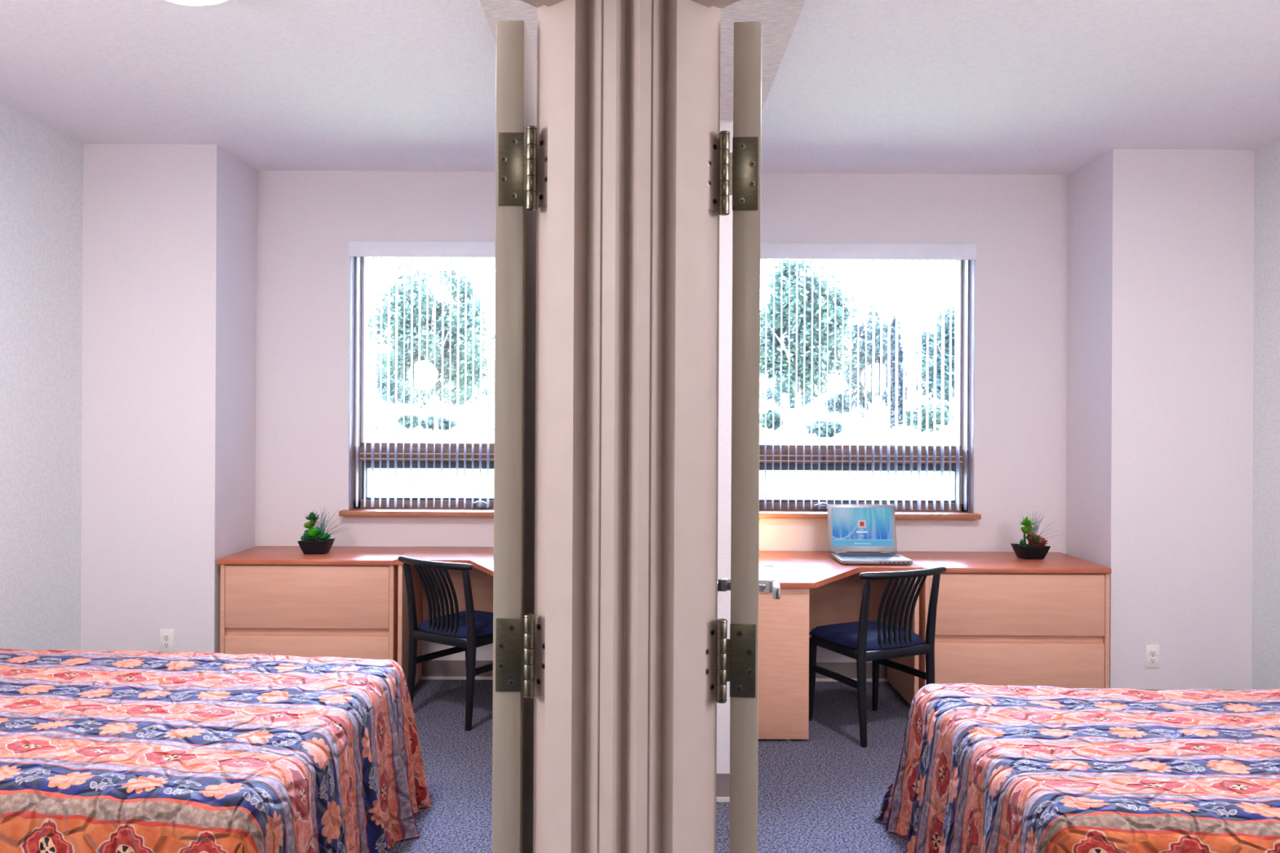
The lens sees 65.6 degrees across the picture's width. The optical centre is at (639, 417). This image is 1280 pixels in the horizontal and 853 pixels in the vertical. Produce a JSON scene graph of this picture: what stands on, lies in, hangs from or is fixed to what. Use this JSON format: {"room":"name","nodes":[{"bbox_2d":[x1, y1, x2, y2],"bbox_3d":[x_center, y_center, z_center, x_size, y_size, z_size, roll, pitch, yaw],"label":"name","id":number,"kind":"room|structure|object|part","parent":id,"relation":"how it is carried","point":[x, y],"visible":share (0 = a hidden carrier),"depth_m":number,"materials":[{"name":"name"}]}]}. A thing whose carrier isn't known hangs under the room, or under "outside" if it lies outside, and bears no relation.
{"room":"dorm bedroom","nodes":[
{"label":"dorm bedroom","id":0,"kind":"room"},
{"bbox_2d":[0,102,83,650],"bbox_3d":[-2.921,0.034,2.634,0.150,2.860,4.867,0,0,0],"label":"wall","id":1,"kind":"structure","parent":0,"point":[42,166],"depth_m":4.71,"materials":[{"name":"paint"}]},
{"bbox_2d":[80,143,257,653],"bbox_3d":[-2.581,0.035,5.484,0.831,2.860,0.833,0,0,0],"label":"wall","id":2,"kind":"structure","parent":0,"point":[170,231],"depth_m":5.07,"materials":[{"name":"paint"}]},
{"bbox_2d":[160,629,173,652],"bbox_3d":[-2.411,1.138,5.063,0.070,0.115,0.009,0,0,0],"label":"wall outlet","id":3,"kind":"object","parent":2,"relation":"attached to","point":[166,636],"visible":1,"depth_m":5.06,"materials":[{"name":"white plastic"}]},
{"bbox_2d":[163,642,169,647],"bbox_3d":[-2.411,1.158,5.060,0.033,0.028,0.004,0,0,0],"label":"socket","id":4,"kind":"object","parent":3,"relation":"attached to","point":[165,644],"depth_m":5.06,"materials":[{"name":"white plastic"}]},
{"bbox_2d":[163,634,169,639],"bbox_3d":[-2.411,1.119,5.060,0.033,0.028,0.004,0,0,0],"label":"socket","id":5,"kind":"object","parent":3,"relation":"attached to","point":[166,637],"depth_m":5.06,"materials":[{"name":"white plastic"}]},
{"bbox_2d":[297,537,335,554],"bbox_3d":[-1.726,0.689,5.300,0.170,0.073,0.133,0,0,0],"label":"plant pot","id":6,"kind":"object","parent":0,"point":[308,545],"depth_m":5.25,"materials":[{"name":"black ceramic"}]},
{"bbox_2d":[622,0,629,852],"bbox_3d":[-0.021,0.049,1.575,0.186,2.860,0.180,0,0,44],"label":"wall","id":7,"kind":"structure","parent":0,"point":[627,1],"depth_m":1.48,"materials":[{"name":"paint"}]},
{"bbox_2d":[0,0,1279,174],"bbox_3d":[0.107,-1.440,1.875,6.800,0.120,8.150,0,0,0],"label":"ceiling","id":8,"kind":"structure","parent":0,"point":[859,86],"depth_m":4.07,"materials":[{"name":"white paint"}]},
{"bbox_2d":[166,0,226,5],"bbox_3d":[-1.383,-1.330,3.005,0.370,0.116,0.370,0,0,0],"label":"ceiling light","id":9,"kind":"object","parent":8,"relation":"attached to","point":[189,2],"visible":1,"depth_m":3.06,"materials":[{"name":"white plastic"}]},
{"bbox_2d":[479,0,805,119],"bbox_3d":[0.007,-1.266,2.795,0.900,0.230,2.090,0,0,0],"label":"wall","id":10,"kind":"structure","parent":0,"point":[779,19],"depth_m":2.92,"materials":[{"name":"white paint"}]},
{"bbox_2d":[388,679,911,852],"bbox_3d":[0.092,1.520,1.775,6.800,0.080,7.950,0,0,0],"label":"floor","id":11,"kind":"structure","parent":0,"point":[824,792],"depth_m":4.09,"materials":[{"name":"carpet"}]},
{"bbox_2d":[217,546,415,662],"bbox_3d":[-1.706,1.098,5.327,0.899,0.745,0.535,0,0,0],"label":"dresser","id":12,"kind":"object","parent":11,"relation":"on","point":[341,602],"visible":0.65,"depth_m":5.08,"materials":[{"name":"brown wood"}]},
{"bbox_3d":[-1.703,1.263,5.086,0.838,0.291,0.020,0,0,0],"label":"drawer","id":13,"kind":"part","parent":12,"relation":"part of","materials":[{"name":"brown wood"}]},
{"bbox_3d":[-1.701,0.919,5.086,0.838,0.319,0.020,0,0,0],"label":"drawer","id":14,"kind":"part","parent":12,"relation":"part of","materials":[{"name":"brown wood"}]},
{"bbox_2d":[297,506,351,554],"bbox_3d":[-1.673,0.598,5.291,0.278,0.256,0.156,0,0,0],"label":"potted succulent","id":15,"kind":"object","parent":12,"relation":"on","point":[313,541],"visible":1,"depth_m":5.27,"materials":[{"name":"green plant"}]},
{"bbox_3d":[-1.663,0.568,5.317,0.256,0.196,0.057,0,0,0],"label":"grass blade","id":16,"kind":"part","parent":15,"relation":"part of","materials":[{"name":"green plant"}]},
{"bbox_2d":[394,546,493,686],"bbox_3d":[-0.855,1.099,5.067,0.799,0.752,1.035,0,0,0],"label":"desk","id":17,"kind":"object","parent":11,"relation":"on","point":[482,558],"visible":0.22,"depth_m":5.39,"materials":[{"name":"brown wood"}]},
{"bbox_3d":[-1.226,1.102,5.309,0.022,0.701,0.473,0,0,0],"label":"panel","id":18,"kind":"part","parent":17,"relation":"part of","materials":[{"name":"brown wood"}]},
{"bbox_3d":[-0.840,0.979,5.555,0.746,0.451,0.020,0,0,0],"label":"modesty panel","id":19,"kind":"part","parent":17,"relation":"part of","materials":[{"name":"brown wood"}]},
{"bbox_2d":[398,555,493,730],"bbox_3d":[-0.873,1.079,4.953,0.496,0.793,0.537,0,0,35],"label":"chair","id":20,"kind":"object","parent":11,"relation":"on","point":[469,629],"visible":0.9,"depth_m":4.80,"materials":[{"name":"black paint"}]},
{"bbox_3d":[-1.138,1.090,4.920,0.041,0.769,0.088,0,0,34],"label":"leg","id":21,"kind":"part","parent":20,"relation":"part of","materials":[{"name":"black paint"}]},
{"bbox_3d":[-1.001,0.699,4.763,0.496,0.033,0.076,0,0,34],"label":"rail","id":22,"kind":"part","parent":20,"relation":"part of","materials":[{"name":"black paint"}]},
{"bbox_3d":[-0.856,1.075,4.978,0.412,0.044,0.413,0,0,34],"label":"seat frame","id":23,"kind":"part","parent":20,"relation":"part of","materials":[{"name":"black paint"}]},
{"bbox_2d":[417,610,493,638],"bbox_3d":[-0.844,1.027,4.995,0.440,0.053,0.436,0,0,34],"label":"seat cushion","id":24,"kind":"object","parent":20,"relation":"on","point":[434,628],"depth_m":4.83,"materials":[{"name":"blue fabric"}]},
{"bbox_3d":[-0.905,1.272,5.252,0.041,0.406,0.052,0,0,34],"label":"leg","id":25,"kind":"part","parent":20,"relation":"part of","materials":[{"name":"black paint"}]},
{"bbox_3d":[-0.808,1.092,4.694,0.041,0.769,0.088,0,0,34],"label":"leg","id":26,"kind":"part","parent":20,"relation":"part of","materials":[{"name":"black paint"}]},
{"bbox_2d":[758,551,923,742],"bbox_3d":[0.932,1.115,5.048,0.975,0.738,1.075,0,0,0],"label":"desk","id":27,"kind":"object","parent":11,"relation":"on","point":[817,589],"visible":0.64,"depth_m":4.54,"materials":[{"name":"brown wood"}]},
{"bbox_3d":[0.613,1.123,4.551,0.318,0.695,0.022,0,0,0],"label":"panel","id":28,"kind":"part","parent":27,"relation":"part of","materials":[{"name":"brown wood"}]},
{"bbox_3d":[0.918,0.995,5.555,0.922,0.437,0.020,0,0,0],"label":"modesty panel","id":29,"kind":"part","parent":27,"relation":"part of","materials":[{"name":"brown wood"}]},
{"bbox_2d":[826,504,912,564],"bbox_3d":[1.203,0.612,5.228,0.366,0.277,0.366,0,0,-1],"label":"laptop","id":30,"kind":"object","parent":27,"relation":"on","point":[867,532],"visible":1,"depth_m":5.36,"materials":[{"name":"silver metal"}]},
{"bbox_3d":[1.201,0.600,5.377,0.366,0.252,0.068,0,0,-1],"label":"lid","id":31,"kind":"part","parent":30,"relation":"part of","materials":[{"name":"silver metal"}]},
{"bbox_3d":[1.390,1.123,5.269,0.022,0.687,0.553,0,0,0],"label":"panel","id":32,"kind":"part","parent":27,"relation":"part of","materials":[{"name":"brown wood"}]},
{"bbox_2d":[808,566,946,747],"bbox_3d":[1.116,1.090,4.735,0.496,0.793,0.537,0,0,-26],"label":"chair","id":33,"kind":"object","parent":11,"relation":"on","point":[863,641],"visible":0.96,"depth_m":4.60,"materials":[{"name":"black paint"}]},
{"bbox_3d":[0.841,1.281,4.857,0.041,0.406,0.052,0,0,-26],"label":"leg","id":34,"kind":"part","parent":33,"relation":"part of","materials":[{"name":"black paint"}]},
{"bbox_3d":[1.012,1.101,4.489,0.041,0.769,0.088,0,0,-26],"label":"leg","id":35,"kind":"part","parent":33,"relation":"part of","materials":[{"name":"black paint"}]},
{"bbox_2d":[808,620,924,650],"bbox_3d":[1.094,1.037,4.781,0.440,0.053,0.436,0,0,-26],"label":"seat cushion","id":36,"kind":"object","parent":33,"relation":"on","point":[843,636],"depth_m":4.64,"materials":[{"name":"blue fabric"}]},
{"bbox_3d":[1.103,1.085,4.762,0.412,0.044,0.413,0,0,-26],"label":"seat frame","id":37,"kind":"part","parent":33,"relation":"part of","materials":[{"name":"black paint"}]},
{"bbox_3d":[1.192,1.283,5.025,0.041,0.406,0.052,0,0,-26],"label":"leg","id":38,"kind":"part","parent":33,"relation":"part of","materials":[{"name":"black paint"}]},
{"bbox_3d":[1.218,0.710,4.527,0.496,0.033,0.076,0,0,-26],"label":"rail","id":39,"kind":"part","parent":33,"relation":"part of","materials":[{"name":"black paint"}]},
{"bbox_3d":[1.373,1.103,4.661,0.041,0.769,0.088,0,0,-26],"label":"leg","id":40,"kind":"part","parent":33,"relation":"part of","materials":[{"name":"black paint"}]},
{"bbox_2d":[896,551,1111,690],"bbox_3d":[1.892,1.122,5.287,0.941,0.734,0.615,0,0,0],"label":"dresser","id":41,"kind":"object","parent":11,"relation":"on","point":[1003,618],"visible":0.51,"depth_m":5.00,"materials":[{"name":"brown wood"}]},
{"bbox_3d":[1.897,0.943,5.006,0.880,0.308,0.020,0,0,0],"label":"drawer","id":42,"kind":"part","parent":41,"relation":"part of","materials":[{"name":"brown wood"}]},
{"bbox_3d":[1.895,1.281,5.006,0.880,0.291,0.020,0,0,0],"label":"drawer","id":43,"kind":"part","parent":41,"relation":"part of","materials":[{"name":"brown wood"}]},
{"bbox_2d":[1010,511,1058,559],"bbox_3d":[2.139,0.628,5.324,0.262,0.256,0.155,0,0,-6],"label":"potted succulent","id":44,"kind":"object","parent":41,"relation":"on","point":[1036,548],"visible":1,"depth_m":5.30,"materials":[{"name":"green plant"}]},
{"bbox_3d":[2.067,0.636,5.335,0.017,0.121,0.017,0,0,-28],"label":"stem","id":45,"kind":"part","parent":44,"relation":"part of","materials":[{"name":"green plant"}]},
{"bbox_2d":[1010,543,1050,559],"bbox_3d":[2.094,0.720,5.330,0.170,0.073,0.133,0,0,-6],"label":"bowl","id":46,"kind":"object","parent":44,"relation":"attached to","point":[1028,551],"depth_m":5.28,"materials":[{"name":"black ceramic"}]},
{"bbox_3d":[2.156,0.599,5.353,0.222,0.197,0.058,0,0,-6],"label":"grass blade","id":47,"kind":"part","parent":44,"relation":"part of","materials":[{"name":"green plant"}]},
{"bbox_3d":[-1.929,1.224,3.130,1.646,0.490,0.940,0,0,0],"label":"bed","id":48,"kind":"object","parent":11,"relation":"on","visible":0},
{"bbox_2d":[0,648,435,852],"bbox_3d":[-1.796,1.179,3.116,2.052,0.569,1.823,0,0,0],"label":"bedspread","id":49,"kind":"object","parent":48,"relation":"on","point":[113,751],"visible":1,"depth_m":2.88,"materials":[{"name":"fabric"}]},
{"bbox_3d":[2.082,1.245,2.915,1.976,0.490,1.090,0,0,0],"label":"bed","id":50,"kind":"object","parent":11,"relation":"on","visible":0},
{"bbox_2d":[873,683,1279,852],"bbox_3d":[1.974,1.216,2.926,2.332,0.535,1.512,0,0,0],"label":"bedspread","id":51,"kind":"object","parent":50,"relation":"on","point":[982,768],"visible":1,"depth_m":2.87,"materials":[{"name":"fabric"}]},
{"bbox_2d":[255,170,1067,662],"bbox_3d":[0.120,0.050,5.750,4.570,2.860,0.300,0,0,0],"label":"wall","id":52,"kind":"structure","parent":0,"point":[1017,224],"depth_m":5.60,"materials":[{"name":"paint"}]},
{"bbox_2d":[338,256,495,516],"bbox_3d":[-1.106,-0.217,5.665,1.135,1.540,0.270,0,0,0],"label":"window","id":53,"kind":"structure","parent":52,"relation":"in","point":[360,511],"depth_m":5.70,"materials":[{"name":"brown wood"}]},
{"bbox_3d":[-1.110,0.538,5.615,1.135,0.030,0.170,0,0,0],"label":"sill","id":54,"kind":"part","parent":53,"relation":"part of","materials":[{"name":"brown wood"}]},
{"bbox_2d":[348,240,495,507],"bbox_3d":[-1.099,-0.239,5.622,1.078,1.500,0.095,0,0,0],"label":"vertical blind","id":55,"kind":"object","parent":53,"relation":"attached to","point":[388,249],"visible":0.74,"depth_m":5.63,"materials":[{"name":"plastic"}]},
{"bbox_3d":[-1.624,-0.429,5.623,0.004,1.000,0.005,0,0,0],"label":"pull chain","id":56,"kind":"part","parent":55,"relation":"part of","materials":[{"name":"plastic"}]},
{"bbox_3d":[-1.102,0.365,5.737,0.996,0.223,0.045,0,0,0],"label":"sash","id":57,"kind":"part","parent":53,"relation":"part of","materials":[{"name":"grey"}]},
{"bbox_2d":[421,660,493,679],"bbox_3d":[-1.310,1.420,5.593,1.725,0.105,0.014,0,0,0],"label":"baseboard","id":58,"kind":"structure","parent":52,"relation":"attached to","point":[431,669],"depth_m":5.59,"materials":[{"name":"rubber"}]},
{"bbox_2d":[815,662,888,681],"bbox_3d":[1.415,1.434,5.593,1.965,0.105,0.014,0,0,0],"label":"baseboard","id":59,"kind":"structure","parent":52,"relation":"attached to","point":[849,669],"depth_m":5.59,"materials":[{"name":"rubber"}]},
{"bbox_2d":[759,258,981,519],"bbox_3d":[1.226,-0.205,5.665,1.359,1.540,0.270,0,0,0],"label":"window","id":60,"kind":"structure","parent":52,"relation":"in","point":[769,513],"depth_m":5.70,"materials":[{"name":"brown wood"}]},
{"bbox_3d":[1.230,0.377,5.737,1.220,0.223,0.045,0,0,0],"label":"sash","id":61,"kind":"part","parent":60,"relation":"part of","materials":[{"name":"grey"}]},
{"bbox_2d":[760,243,976,510],"bbox_3d":[1.233,-0.227,5.622,1.302,1.500,0.095,0,0,0],"label":"vertical blind","id":62,"kind":"object","parent":60,"relation":"attached to","point":[851,251],"visible":0.82,"depth_m":5.65,"materials":[{"name":"plastic"}]},
{"bbox_3d":[1.872,-0.411,5.623,0.004,1.000,0.005,0,0,0],"label":"pull chain","id":63,"kind":"part","parent":62,"relation":"part of","materials":[{"name":"plastic"}]},
{"bbox_3d":[1.222,0.550,5.615,1.359,0.030,0.170,0,0,0],"label":"sill","id":64,"kind":"part","parent":60,"relation":"part of","materials":[{"name":"brown wood"}]},
{"bbox_2d":[716,120,733,773],"bbox_3d":[0.000,0.049,4.870,0.880,2.860,2.060,0,0,0],"label":"wall","id":65,"kind":"structure","parent":0,"point":[725,348],"depth_m":3.84,"materials":[{"name":"paint"}]},
{"bbox_2d":[716,773,729,802],"bbox_3d":[-0.007,1.427,3.833,0.880,0.105,0.014,0,0,0],"label":"baseboard","id":66,"kind":"structure","parent":65,"relation":"attached to","point":[722,780],"depth_m":3.83,"materials":[{"name":"rubber"}]},
{"bbox_2d":[1066,149,1254,689],"bbox_3d":[2.840,0.064,5.484,0.871,2.860,0.833,0,0,0],"label":"wall","id":67,"kind":"structure","parent":0,"point":[1160,312],"depth_m":5.07,"materials":[{"name":"paint"}]},
{"bbox_2d":[1145,644,1159,667],"bbox_3d":[2.612,1.218,5.063,0.070,0.115,0.009,0,0,0],"label":"wall outlet","id":68,"kind":"object","parent":67,"relation":"attached to","point":[1152,651],"visible":1,"depth_m":5.06,"materials":[{"name":"white plastic"}]},
{"bbox_2d":[1149,657,1155,662],"bbox_3d":[2.612,1.237,5.060,0.033,0.028,0.004,0,0,0],"label":"socket","id":69,"kind":"object","parent":68,"relation":"attached to","point":[1151,660],"depth_m":5.06,"materials":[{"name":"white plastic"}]},
{"bbox_2d":[1149,649,1155,655],"bbox_3d":[2.612,1.198,5.060,0.033,0.028,0.004,0,0,0],"label":"socket","id":70,"kind":"object","parent":68,"relation":"attached to","point":[1152,652],"depth_m":5.06,"materials":[{"name":"white plastic"}]},
{"bbox_2d":[1146,689,1239,690],"bbox_3d":[2.758,1.441,5.060,0.721,0.105,0.014,0,0,0],"label":"baseboard","id":71,"kind":"structure","parent":67,"relation":"attached to","point":[1146,690],"depth_m":5.06,"materials":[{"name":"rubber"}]},
{"bbox_2d":[1251,138,1279,689],"bbox_3d":[3.201,0.066,2.634,0.150,2.860,4.867,0,0,0],"label":"wall","id":72,"kind":"structure","parent":0,"point":[1265,657],"depth_m":4.96,"materials":[{"name":"paint"}]},
{"bbox_3d":[0.480,0.052,1.042,0.940,2.860,1.023,0,0,0],"label":"wall","id":73,"kind":"structure","parent":0,"visible":0},
{"bbox_2d":[625,0,740,852],"bbox_3d":[0.366,0.390,1.170,0.160,2.182,1.090,0,0,-42],"label":"trim","id":74,"kind":"structure","parent":73,"relation":"attached to","point":[674,100],"depth_m":1.49,"materials":[{"name":"paint"}]},
{"bbox_2d":[705,21,780,852],"bbox_3d":[0.209,0.426,1.987,0.162,2.085,0.927,0,0,6],"label":"door","id":75,"kind":"structure","parent":73,"relation":"in","point":[737,173],"depth_m":1.55,"materials":[{"name":"paint"}]},
{"bbox_3d":[0.210,0.426,1.998,0.044,2.085,0.905,0,0,6],"label":"panel","id":76,"kind":"part","parent":75,"relation":"part of","materials":[{"name":"paint"}]},
{"bbox_3d":[0.247,0.402,2.341,0.162,0.053,0.136,0,0,6],"label":"handle","id":77,"kind":"part","parent":75,"relation":"part of","materials":[{"name":"silver metal"}]},
{"label":"outside","id":78,"kind":"structure","parent":0,"visible":0},
{"bbox_2d":[367,413,954,499],"bbox_3d":[-0.004,0.691,35.400,80.000,1.877,59.000,0,0,0],"label":"ground","id":79,"kind":"structure","parent":78,"point":[830,494],"depth_m":14.21,"materials":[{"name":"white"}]},
{"bbox_2d":[370,348,426,425],"bbox_3d":[-6.726,-0.817,28.026,1.703,2.210,1.693,0,0,0],"label":"broadleaf tree","id":80,"kind":"object","parent":79,"relation":"on","point":[400,385],"visible":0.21,"depth_m":27.66,"materials":[{"name":"green plant"}]},
{"bbox_2d":[389,426,410,435],"bbox_3d":[-4.976,0.327,20.611,0.491,0.309,0.426,0,0,0],"label":"rock","id":81,"kind":"object","parent":79,"relation":"on","point":[400,428],"visible":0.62,"depth_m":20.47,"materials":[{"name":"white stone"}]},
{"bbox_2d":[397,413,421,428],"bbox_3d":[-4.888,0.093,20.982,0.489,0.351,0.505,0,0,45],"label":"shrub","id":82,"kind":"object","parent":79,"relation":"on","point":[406,417],"visible":0.84,"depth_m":20.86,"materials":[{"name":"green plant"}]},
{"bbox_2d":[368,262,494,432],"bbox_3d":[-4.663,-1.557,21.958,2.802,3.907,2.758,0,0,32],"label":"broadleaf tree","id":83,"kind":"object","parent":79,"relation":"on","point":[415,277],"visible":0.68,"depth_m":21.53,"materials":[{"name":"green plant"}]},
{"bbox_2d":[432,395,439,440],"bbox_3d":[-3.998,0.018,19.500,0.140,0.920,0.140,0,0,0],"label":"light post","id":84,"kind":"object","parent":79,"relation":"on","point":[437,398],"visible":0.76,"depth_m":19.47,"materials":[{"name":"white metal"}]},
{"bbox_2d":[420,415,456,431],"bbox_3d":[-4.389,0.117,21.526,0.864,0.379,0.874,0,0,0],"label":"shrub","id":85,"kind":"object","parent":79,"relation":"on","point":[430,418],"visible":0.63,"depth_m":21.31,"materials":[{"name":"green plant"}]},
{"bbox_2d":[436,377,493,408],"bbox_3d":[-5.243,-0.781,29.029,1.965,1.021,1.920,0,0,0],"label":"shrub","id":86,"kind":"object","parent":79,"relation":"on","point":[453,391],"visible":0.48,"depth_m":28.78,"materials":[{"name":"green plant"}]},
{"bbox_2d":[760,408,782,430],"bbox_3d":[2.949,0.052,22.476,0.592,0.506,0.596,0,0,-24],"label":"shrub","id":87,"kind":"object","parent":79,"relation":"on","point":[769,414],"visible":0.8,"depth_m":22.36,"materials":[{"name":"green plant"}]},
{"bbox_2d":[782,392,788,438],"bbox_3d":[2.845,-0.032,19.500,0.140,0.920,0.140,0,0,0],"label":"light post","id":88,"kind":"object","parent":79,"relation":"on","point":[784,397],"visible":0.91,"depth_m":19.47,"materials":[{"name":"white metal"}]},
{"bbox_2d":[760,382,817,411],"bbox_3d":[4.340,-0.636,29.021,1.625,0.918,1.744,0,0,0],"label":"shrub","id":89,"kind":"object","parent":79,"relation":"on","point":[769,393],"visible":0.34,"depth_m":28.87,"materials":[{"name":"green plant"}]},
{"bbox_2d":[779,421,810,434],"bbox_3d":[3.256,0.260,20.625,0.710,0.377,0.504,0,0,0],"label":"rock","id":90,"kind":"object","parent":79,"relation":"on","point":[799,424],"visible":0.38,"depth_m":20.43,"materials":[{"name":"white stone"}]},
{"bbox_2d":[760,260,857,421],"bbox_3d":[3.365,-1.596,21.094,2.558,3.900,2.500,0,0,0],"label":"broadleaf tree","id":91,"kind":"object","parent":79,"relation":"on","point":[785,276],"visible":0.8,"depth_m":20.50,"materials":[{"name":"green plant"}]},
{"bbox_2d":[805,419,844,436],"bbox_3d":[3.711,0.224,19.790,0.736,0.363,0.793,0,0,39],"label":"shrub","id":92,"kind":"object","parent":79,"relation":"on","point":[823,424],"visible":0.84,"depth_m":19.60,"materials":[{"name":"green plant"}]},
{"bbox_2d":[820,392,859,415],"bbox_3d":[5.422,-0.369,27.009,1.034,0.635,1.001,0,0,-29],"label":"shrub","id":93,"kind":"object","parent":79,"relation":"on","point":[838,397],"visible":0.73,"depth_m":26.79,"materials":[{"name":"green plant"}]},
{"bbox_2d":[840,305,902,427],"bbox_3d":[5.921,-1.286,25.520,1.600,3.232,1.569,0,0,0],"label":"broadleaf tree","id":94,"kind":"object","parent":79,"relation":"on","point":[862,330],"visible":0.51,"depth_m":25.25,"materials":[{"name":"green plant"}]},
{"bbox_2d":[882,311,909,430],"bbox_3d":[5.906,-1.001,22.975,0.646,2.925,0.689,0,0,0],"label":"conifer","id":95,"kind":"object","parent":79,"relation":"on","point":[893,322],"visible":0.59,"depth_m":22.90,"materials":[{"name":"green plant"}]},
{"bbox_2d":[899,402,954,432],"bbox_3d":[6.216,-0.003,21.518,1.132,0.674,0.995,0,0,42],"label":"shrub","id":96,"kind":"object","parent":79,"relation":"on","point":[931,407],"visible":0.54,"depth_m":21.29,"materials":[{"name":"green plant"}]},
{"bbox_2d":[913,303,955,431],"bbox_3d":[7.347,-1.208,23.208,1.913,3.204,1.929,0,0,0],"label":"broadleaf tree","id":97,"kind":"object","parent":79,"relation":"on","point":[931,385],"visible":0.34,"depth_m":22.85,"materials":[{"name":"green plant"}]},
{"bbox_3d":[-0.522,0.046,1.042,0.940,2.860,1.023,0,0,0],"label":"wall","id":98,"kind":"structure","parent":0,"visible":0},
{"bbox_2d":[492,20,547,852],"bbox_3d":[-0.203,0.423,1.993,0.162,2.085,0.920,0,0,1],"label":"door","id":99,"kind":"structure","parent":98,"relation":"in","point":[518,145],"depth_m":1.55,"materials":[{"name":"paint"}]},
{"bbox_2d":[520,0,626,852],"bbox_3d":[-0.412,0.386,1.170,0.160,2.182,1.090,0,0,42],"label":"trim","id":100,"kind":"structure","parent":98,"relation":"attached to","point":[581,44],"depth_m":1.49,"materials":[{"name":"paint"}]}
]}

